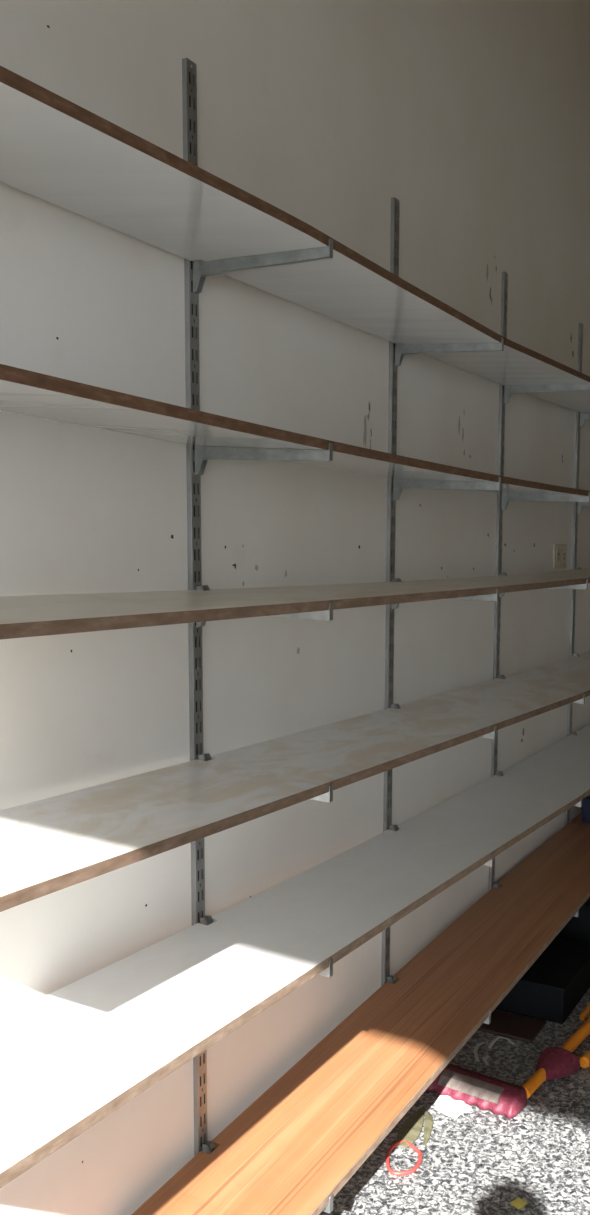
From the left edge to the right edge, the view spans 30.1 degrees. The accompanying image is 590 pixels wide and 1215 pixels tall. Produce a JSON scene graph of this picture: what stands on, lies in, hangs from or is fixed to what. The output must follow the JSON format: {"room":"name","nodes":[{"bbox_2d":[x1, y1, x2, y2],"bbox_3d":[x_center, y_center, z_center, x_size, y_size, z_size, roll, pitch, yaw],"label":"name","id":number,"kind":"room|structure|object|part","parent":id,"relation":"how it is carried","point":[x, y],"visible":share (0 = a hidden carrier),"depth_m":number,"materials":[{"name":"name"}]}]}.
{"room":"storage room","nodes":[
{"label":"storage room","id":0,"kind":"room"},
{"bbox_2d":[0,0,589,1214],"bbox_3d":[0.075,-0.640,2.680,0.121,3.850,6.700,3,4,29],"label":"wall","id":1,"kind":"structure","parent":0,"point":[472,115],"depth_m":2.38,"materials":[{"name":"paint"}]},
{"bbox_2d":[182,58,206,1155],"bbox_3d":[-0.192,0.120,2.129,0.013,2.273,0.091,3,4,29],"label":"upright","id":2,"kind":"object","parent":1,"relation":"attached to","point":[189,70],"visible":0.65,"depth_m":2.11,"materials":[{"name":"metal"}]},
{"bbox_2d":[193,239,332,293],"bbox_3d":[-0.062,-0.626,1.991,0.288,0.082,0.016,3,4,29],"label":"shelf bracket","id":3,"kind":"object","parent":2,"relation":"attached to","point":[201,269],"visible":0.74,"depth_m":1.99,"materials":[{"name":"metal"}]},
{"bbox_3d":[-0.178,-0.631,2.056,0.021,0.082,0.016,3,4,29],"label":"hook plate","id":4,"kind":"part","parent":3,"relation":"part of","materials":[{"name":"metal"}]},
{"bbox_2d":[195,443,332,475],"bbox_3d":[-0.061,-0.287,2.019,0.288,0.082,0.016,3,4,29],"label":"shelf bracket","id":5,"kind":"object","parent":2,"relation":"attached to","point":[203,454],"visible":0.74,"depth_m":2.02,"materials":[{"name":"metal"}]},
{"bbox_3d":[-0.177,-0.292,2.084,0.021,0.082,0.016,3,4,29],"label":"hook plate","id":6,"kind":"part","parent":5,"relation":"part of","materials":[{"name":"metal"}]},
{"bbox_2d":[196,585,332,627],"bbox_3d":[-0.060,0.003,2.043,0.288,0.082,0.016,3,4,29],"label":"shelf bracket","id":7,"kind":"object","parent":2,"relation":"attached to","point":[327,615],"visible":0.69,"depth_m":1.99,"materials":[{"name":"metal"}]},
{"bbox_3d":[-0.176,-0.002,2.109,0.021,0.082,0.016,3,4,29],"label":"hook plate","id":8,"kind":"part","parent":7,"relation":"part of","materials":[{"name":"metal"}]},
{"bbox_2d":[198,753,332,802],"bbox_3d":[-0.059,0.330,2.071,0.288,0.082,0.016,3,4,29],"label":"shelf bracket","id":9,"kind":"object","parent":2,"relation":"attached to","point":[327,797],"visible":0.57,"depth_m":2.00,"materials":[{"name":"metal"}]},
{"bbox_3d":[-0.175,0.325,2.136,0.021,0.082,0.016,3,4,29],"label":"hook plate","id":10,"kind":"part","parent":9,"relation":"part of","materials":[{"name":"metal"}]},
{"bbox_2d":[200,915,332,977],"bbox_3d":[-0.058,0.654,2.098,0.288,0.082,0.016,3,4,29],"label":"shelf bracket","id":11,"kind":"object","parent":2,"relation":"attached to","point":[206,920],"visible":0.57,"depth_m":2.03,"materials":[{"name":"metal"}]},
{"bbox_3d":[-0.174,0.649,2.163,0.021,0.082,0.016,3,4,29],"label":"hook plate","id":12,"kind":"part","parent":11,"relation":"part of","materials":[{"name":"metal"}]},
{"bbox_2d":[202,1141,332,1212],"bbox_3d":[-0.057,1.119,2.136,0.288,0.082,0.016,3,4,29],"label":"shelf bracket","id":13,"kind":"object","parent":2,"relation":"attached to","point":[209,1147],"visible":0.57,"depth_m":2.19,"materials":[{"name":"metal"}]},
{"bbox_3d":[-0.173,1.114,2.202,0.021,0.082,0.016,3,4,29],"label":"hook plate","id":14,"kind":"part","parent":13,"relation":"part of","materials":[{"name":"metal"}]},
{"bbox_2d":[381,198,399,985],"bbox_3d":[0.253,0.077,2.916,0.013,2.273,0.044,3,4,29],"label":"upright","id":15,"kind":"object","parent":1,"relation":"attached to","point":[395,203],"visible":0.62,"depth_m":2.90,"materials":[{"name":"metal"}]},
{"bbox_2d":[0,724,589,1187],"bbox_3d":[0.610,0.593,3.281,0.282,0.103,4.688,3,4,29],"label":"shelf board","id":16,"kind":"object","parent":15,"relation":"on","point":[72,1056],"visible":0.98,"depth_m":1.95,"materials":[{"name":"white laminate"}]},
{"bbox_2d":[0,66,589,412],"bbox_3d":[0.632,-0.711,3.219,0.282,0.052,4.650,3,4,29],"label":"shelf board","id":17,"kind":"object","parent":15,"relation":"on","point":[55,150],"visible":0.97,"depth_m":1.81,"materials":[{"name":"white laminate"}]},
{"bbox_2d":[0,651,589,911],"bbox_3d":[0.629,0.266,3.289,0.282,0.093,4.625,3,4,29],"label":"shelf board","id":18,"kind":"object","parent":15,"relation":"on","point":[50,845],"visible":0.99,"depth_m":1.93,"materials":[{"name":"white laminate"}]},
{"bbox_2d":[0,568,589,639],"bbox_3d":[0.626,-0.084,3.256,0.282,0.041,4.650,3,4,29],"label":"shelf board","id":19,"kind":"object","parent":15,"relation":"on","point":[27,615],"visible":1,"depth_m":1.81,"materials":[{"name":"white laminate"}]},
{"bbox_2d":[0,364,589,495],"bbox_3d":[0.629,-0.370,3.239,0.282,0.059,4.650,3,4,29],"label":"shelf board","id":20,"kind":"object","parent":15,"relation":"on","point":[22,391],"visible":0.9,"depth_m":1.73,"materials":[{"name":"white laminate"}]},
{"bbox_2d":[131,813,589,1214],"bbox_3d":[0.611,1.007,3.314,0.282,0.118,4.670,3,4,29],"label":"shelf board","id":21,"kind":"object","parent":15,"relation":"on","point":[296,1146],"visible":0.98,"depth_m":2.55,"materials":[{"name":"brown wood"}]},
{"bbox_2d":[580,795,589,822],"bbox_3d":[1.349,0.825,4.594,0.248,0.104,0.390,3,4,29],"label":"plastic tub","id":22,"kind":"object","parent":21,"relation":"on","point":[585,809],"visible":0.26,"depth_m":4.48,"materials":[{"name":"blue plastic"}]},
{"bbox_3d":[1.349,0.782,4.592,0.248,0.018,0.390,3,4,29],"label":"lid","id":23,"kind":"part","parent":22,"relation":"part of","materials":[{"name":"black plastic"}]},
{"bbox_2d":[387,975,490,1023],"bbox_3d":[0.379,1.043,2.905,0.288,0.082,0.016,3,4,29],"label":"shelf bracket","id":24,"kind":"object","parent":15,"relation":"attached to","point":[392,979],"visible":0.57,"depth_m":2.96,"materials":[{"name":"metal"}]},
{"bbox_3d":[0.262,1.038,2.970,0.021,0.082,0.016,3,4,29],"label":"hook plate","id":25,"kind":"part","parent":24,"relation":"part of","materials":[{"name":"metal"}]},
{"bbox_2d":[389,825,493,866],"bbox_3d":[0.382,0.629,2.877,0.288,0.082,0.016,3,4,29],"label":"shelf bracket","id":26,"kind":"object","parent":15,"relation":"attached to","point":[490,863],"visible":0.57,"depth_m":2.81,"materials":[{"name":"metal"}]},
{"bbox_3d":[0.265,0.624,2.943,0.021,0.082,0.016,3,4,29],"label":"hook plate","id":27,"kind":"part","parent":26,"relation":"part of","materials":[{"name":"metal"}]},
{"bbox_2d":[391,704,495,738],"bbox_3d":[0.384,0.302,2.856,0.288,0.082,0.016,3,4,29],"label":"shelf bracket","id":28,"kind":"object","parent":15,"relation":"attached to","point":[492,735],"visible":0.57,"depth_m":2.79,"materials":[{"name":"metal"}]},
{"bbox_3d":[0.268,0.297,2.921,0.021,0.082,0.016,3,4,29],"label":"hook plate","id":29,"kind":"part","parent":28,"relation":"part of","materials":[{"name":"metal"}]},
{"bbox_2d":[392,578,498,608],"bbox_3d":[0.386,-0.031,2.834,0.288,0.082,0.016,3,4,29],"label":"shelf bracket","id":30,"kind":"object","parent":15,"relation":"attached to","point":[489,597],"visible":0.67,"depth_m":2.78,"materials":[{"name":"metal"}]},
{"bbox_3d":[0.270,-0.036,2.899,0.021,0.082,0.016,3,4,29],"label":"hook plate","id":31,"kind":"part","parent":30,"relation":"part of","materials":[{"name":"metal"}]},
{"bbox_2d":[393,477,500,499],"bbox_3d":[0.388,-0.317,2.815,0.288,0.082,0.016,3,4,29],"label":"shelf bracket","id":32,"kind":"object","parent":15,"relation":"attached to","point":[399,484],"visible":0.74,"depth_m":2.82,"materials":[{"name":"metal"}]},
{"bbox_3d":[0.272,-0.322,2.881,0.021,0.082,0.016,3,4,29],"label":"hook plate","id":33,"kind":"part","parent":32,"relation":"part of","materials":[{"name":"metal"}]},
{"bbox_2d":[395,337,503,366],"bbox_3d":[0.391,-0.666,2.792,0.288,0.082,0.016,3,4,29],"label":"shelf bracket","id":34,"kind":"object","parent":15,"relation":"attached to","point":[401,349],"visible":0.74,"depth_m":2.79,"materials":[{"name":"metal"}]},
{"bbox_3d":[0.274,-0.671,2.858,0.021,0.082,0.016,3,4,29],"label":"hook plate","id":35,"kind":"part","parent":34,"relation":"part of","materials":[{"name":"metal"}]},
{"bbox_2d":[488,272,507,890],"bbox_3d":[0.678,0.035,3.668,0.013,2.273,0.038,3,4,29],"label":"upright","id":36,"kind":"object","parent":1,"relation":"attached to","point":[504,287],"visible":0.56,"depth_m":3.64,"materials":[{"name":"metal"}]},
{"bbox_2d":[493,883,578,916],"bbox_3d":[0.800,0.979,3.648,0.288,0.082,0.016,3,4,29],"label":"shelf bracket","id":37,"kind":"object","parent":36,"relation":"attached to","point":[496,885],"visible":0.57,"depth_m":3.70,"materials":[{"name":"metal"}]},
{"bbox_3d":[0.683,0.974,3.714,0.021,0.082,0.016,3,4,29],"label":"hook plate","id":38,"kind":"part","parent":37,"relation":"part of","materials":[{"name":"metal"}]},
{"bbox_2d":[496,771,581,806],"bbox_3d":[0.804,0.599,3.626,0.288,0.086,0.016,3,4,29],"label":"shelf bracket","id":39,"kind":"object","parent":36,"relation":"attached to","point":[499,773],"visible":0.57,"depth_m":3.56,"materials":[{"name":"metal"}]},
{"bbox_3d":[0.688,0.592,3.691,0.021,0.082,0.016,3,4,29],"label":"hook plate","id":40,"kind":"part","parent":39,"relation":"part of","materials":[{"name":"metal"}]},
{"bbox_2d":[498,675,584,703],"bbox_3d":[0.808,0.271,3.607,0.288,0.082,0.016,3,4,29],"label":"shelf bracket","id":41,"kind":"object","parent":36,"relation":"attached to","point":[581,701],"visible":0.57,"depth_m":3.54,"materials":[{"name":"metal"}]},
{"bbox_2d":[500,573,587,596],"bbox_3d":[0.812,-0.070,3.587,0.288,0.082,0.016,3,4,29],"label":"shelf bracket","id":42,"kind":"object","parent":36,"relation":"attached to","point":[579,586],"visible":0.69,"depth_m":3.54,"materials":[{"name":"metal"}]},
{"bbox_3d":[0.695,-0.075,3.653,0.021,0.082,0.016,3,4,29],"label":"hook plate","id":43,"kind":"part","parent":42,"relation":"part of","materials":[{"name":"metal"}]},
{"bbox_2d":[502,492,589,509],"bbox_3d":[0.815,-0.358,3.570,0.288,0.082,0.016,3,4,29],"label":"shelf bracket","id":44,"kind":"object","parent":36,"relation":"attached to","point":[506,498],"visible":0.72,"depth_m":3.57,"materials":[{"name":"metal"}]},
{"bbox_3d":[0.698,-0.363,3.636,0.021,0.082,0.016,3,4,29],"label":"hook plate","id":45,"kind":"part","parent":44,"relation":"part of","materials":[{"name":"metal"}]},
{"bbox_2d":[504,383,589,402],"bbox_3d":[0.819,-0.710,3.550,0.288,0.082,0.016,3,4,29],"label":"shelf bracket","id":46,"kind":"object","parent":36,"relation":"attached to","point":[508,389],"visible":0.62,"depth_m":3.56,"materials":[{"name":"metal"}]},
{"bbox_3d":[0.702,-0.715,3.615,0.021,0.082,0.016,3,4,29],"label":"hook plate","id":47,"kind":"part","parent":46,"relation":"part of","materials":[{"name":"metal"}]},
{"bbox_2d":[552,544,566,567],"bbox_3d":[1.037,-0.201,4.289,0.013,0.093,0.170,3,4,29],"label":"socket plate","id":48,"kind":"object","parent":1,"relation":"attached to","point":[559,558],"visible":1,"depth_m":4.27,"materials":[{"name":"beige plastic"}]},
{"bbox_2d":[564,323,582,825],"bbox_3d":[1.136,-0.009,4.480,0.013,2.273,0.057,3,4,29],"label":"upright","id":49,"kind":"object","parent":1,"relation":"attached to","point":[580,326],"visible":0.54,"depth_m":4.46,"materials":[{"name":"metal"}]},
{"bbox_2d":[577,502,589,513],"bbox_3d":[1.275,-0.415,4.385,0.288,0.082,0.016,3,4,29],"label":"shelf bracket","id":50,"kind":"object","parent":49,"relation":"attached to","point":[581,505],"visible":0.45,"depth_m":4.44,"materials":[{"name":"metal"}]},
{"bbox_3d":[1.159,-0.420,4.450,0.021,0.082,0.016,3,4,29],"label":"hook plate","id":51,"kind":"part","parent":50,"relation":"part of","materials":[{"name":"metal"}]},
{"bbox_2d":[580,413,589,426],"bbox_3d":[1.281,-0.766,4.367,0.288,0.082,0.016,3,4,29],"label":"shelf bracket","id":52,"kind":"object","parent":49,"relation":"attached to","point":[583,416],"visible":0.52,"depth_m":4.42,"materials":[{"name":"metal"}]},
{"bbox_3d":[1.164,-0.771,4.433,0.021,0.082,0.016,3,4,29],"label":"hook plate","id":53,"kind":"part","parent":52,"relation":"part of","materials":[{"name":"metal"}]},
{"bbox_2d":[319,988,589,1214],"bbox_3d":[1.580,1.398,1.943,3.620,0.100,6.700,3,4,29],"label":"floor","id":54,"kind":"structure","parent":0,"point":[476,1162],"depth_m":2.60,"materials":[{"name":"stone"}]},
{"bbox_2d":[386,1108,432,1175],"bbox_3d":[0.279,1.283,2.651,0.086,0.017,0.308,2,4,17],"label":"pacifier","id":55,"kind":"object","parent":54,"relation":"on","point":[410,1131],"visible":1,"depth_m":2.66,"materials":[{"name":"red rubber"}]},
{"bbox_2d":[435,1095,471,1118],"bbox_3d":[0.405,1.281,2.813,0.099,0.004,0.100,3,4,29],"label":"paper scrap","id":56,"kind":"object","parent":54,"relation":"on","point":[446,1105],"visible":1,"depth_m":2.81,"materials":[{"name":"white paper"}]},
{"bbox_2d":[473,1041,485,1061],"bbox_3d":[0.522,1.261,3.123,0.026,0.008,0.126,2,4,18],"label":"strip","id":57,"kind":"object","parent":54,"relation":"on","point":[483,1042],"visible":1,"depth_m":3.12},
{"bbox_2d":[482,1056,489,1064],"bbox_3d":[0.534,1.266,3.071,0.022,0.005,0.056,1,4,15],"label":"strip","id":58,"kind":"object","parent":54,"relation":"on","point":[485,1057],"visible":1,"depth_m":3.07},
{"bbox_2d":[488,1036,514,1048],"bbox_3d":[0.589,1.257,3.175,0.086,0.011,0.042,-1,4,-20],"label":"strip","id":59,"kind":"object","parent":54,"relation":"on","point":[498,1037],"visible":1,"depth_m":3.18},
{"bbox_2d":[426,1018,589,1119],"bbox_3d":[0.881,1.227,3.286,0.279,0.064,1.313,4,5,45],"label":"broom","id":60,"kind":"object","parent":54,"relation":"on","point":[487,1093],"visible":0.88,"depth_m":2.87,"materials":[{"name":"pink plastic"}]},
{"bbox_3d":[0.932,1.228,3.326,0.031,0.031,1.200,3,4,34],"label":"handle","id":61,"kind":"part","parent":60,"relation":"part of","materials":[{"name":"orange wood"}]},
{"bbox_2d":[477,1009,545,1042],"bbox_3d":[0.604,1.249,3.308,0.270,0.012,0.150,3,4,29],"label":"wood offcut","id":62,"kind":"object","parent":54,"relation":"on","point":[503,1023],"visible":0.58,"depth_m":3.26,"materials":[{"name":"brown wood"}]},
{"bbox_2d":[510,1198,527,1208],"bbox_3d":[0.490,1.305,2.403,0.036,0.002,0.028,-2,5,-41],"label":"paper scrap","id":63,"kind":"object","parent":54,"relation":"on","point":[518,1203],"visible":1,"depth_m":2.40,"materials":[{"name":"yellow paper"}]},
{"bbox_2d":[495,938,589,1023],"bbox_3d":[0.769,1.185,3.551,0.327,0.115,0.412,3,4,29],"label":"storage box","id":64,"kind":"object","parent":54,"relation":"on","point":[556,982],"visible":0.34,"depth_m":3.38,"materials":[{"name":"black plastic"}]},
{"bbox_3d":[0.769,1.134,3.548,0.327,0.014,0.412,3,4,29],"label":"lid","id":65,"kind":"part","parent":64,"relation":"part of","materials":[{"name":"black plastic"}]},
{"bbox_2d":[579,1050,589,1067],"bbox_3d":[1.087,1.240,3.371,0.031,0.031,0.900,3,5,40],"label":"pole","id":66,"kind":"object","parent":54,"relation":"on","point":[584,1060],"visible":0.87,"depth_m":3.03,"materials":[{"name":"orange wood"}]},
{"bbox_2d":[580,1002,589,1020],"bbox_3d":[0.992,1.235,3.548,0.018,0.018,0.500,2,4,29],"label":"pole","id":67,"kind":"object","parent":54,"relation":"on","point":[585,1013],"visible":1,"depth_m":3.35,"materials":[{"name":"orange wood"}]}
]}

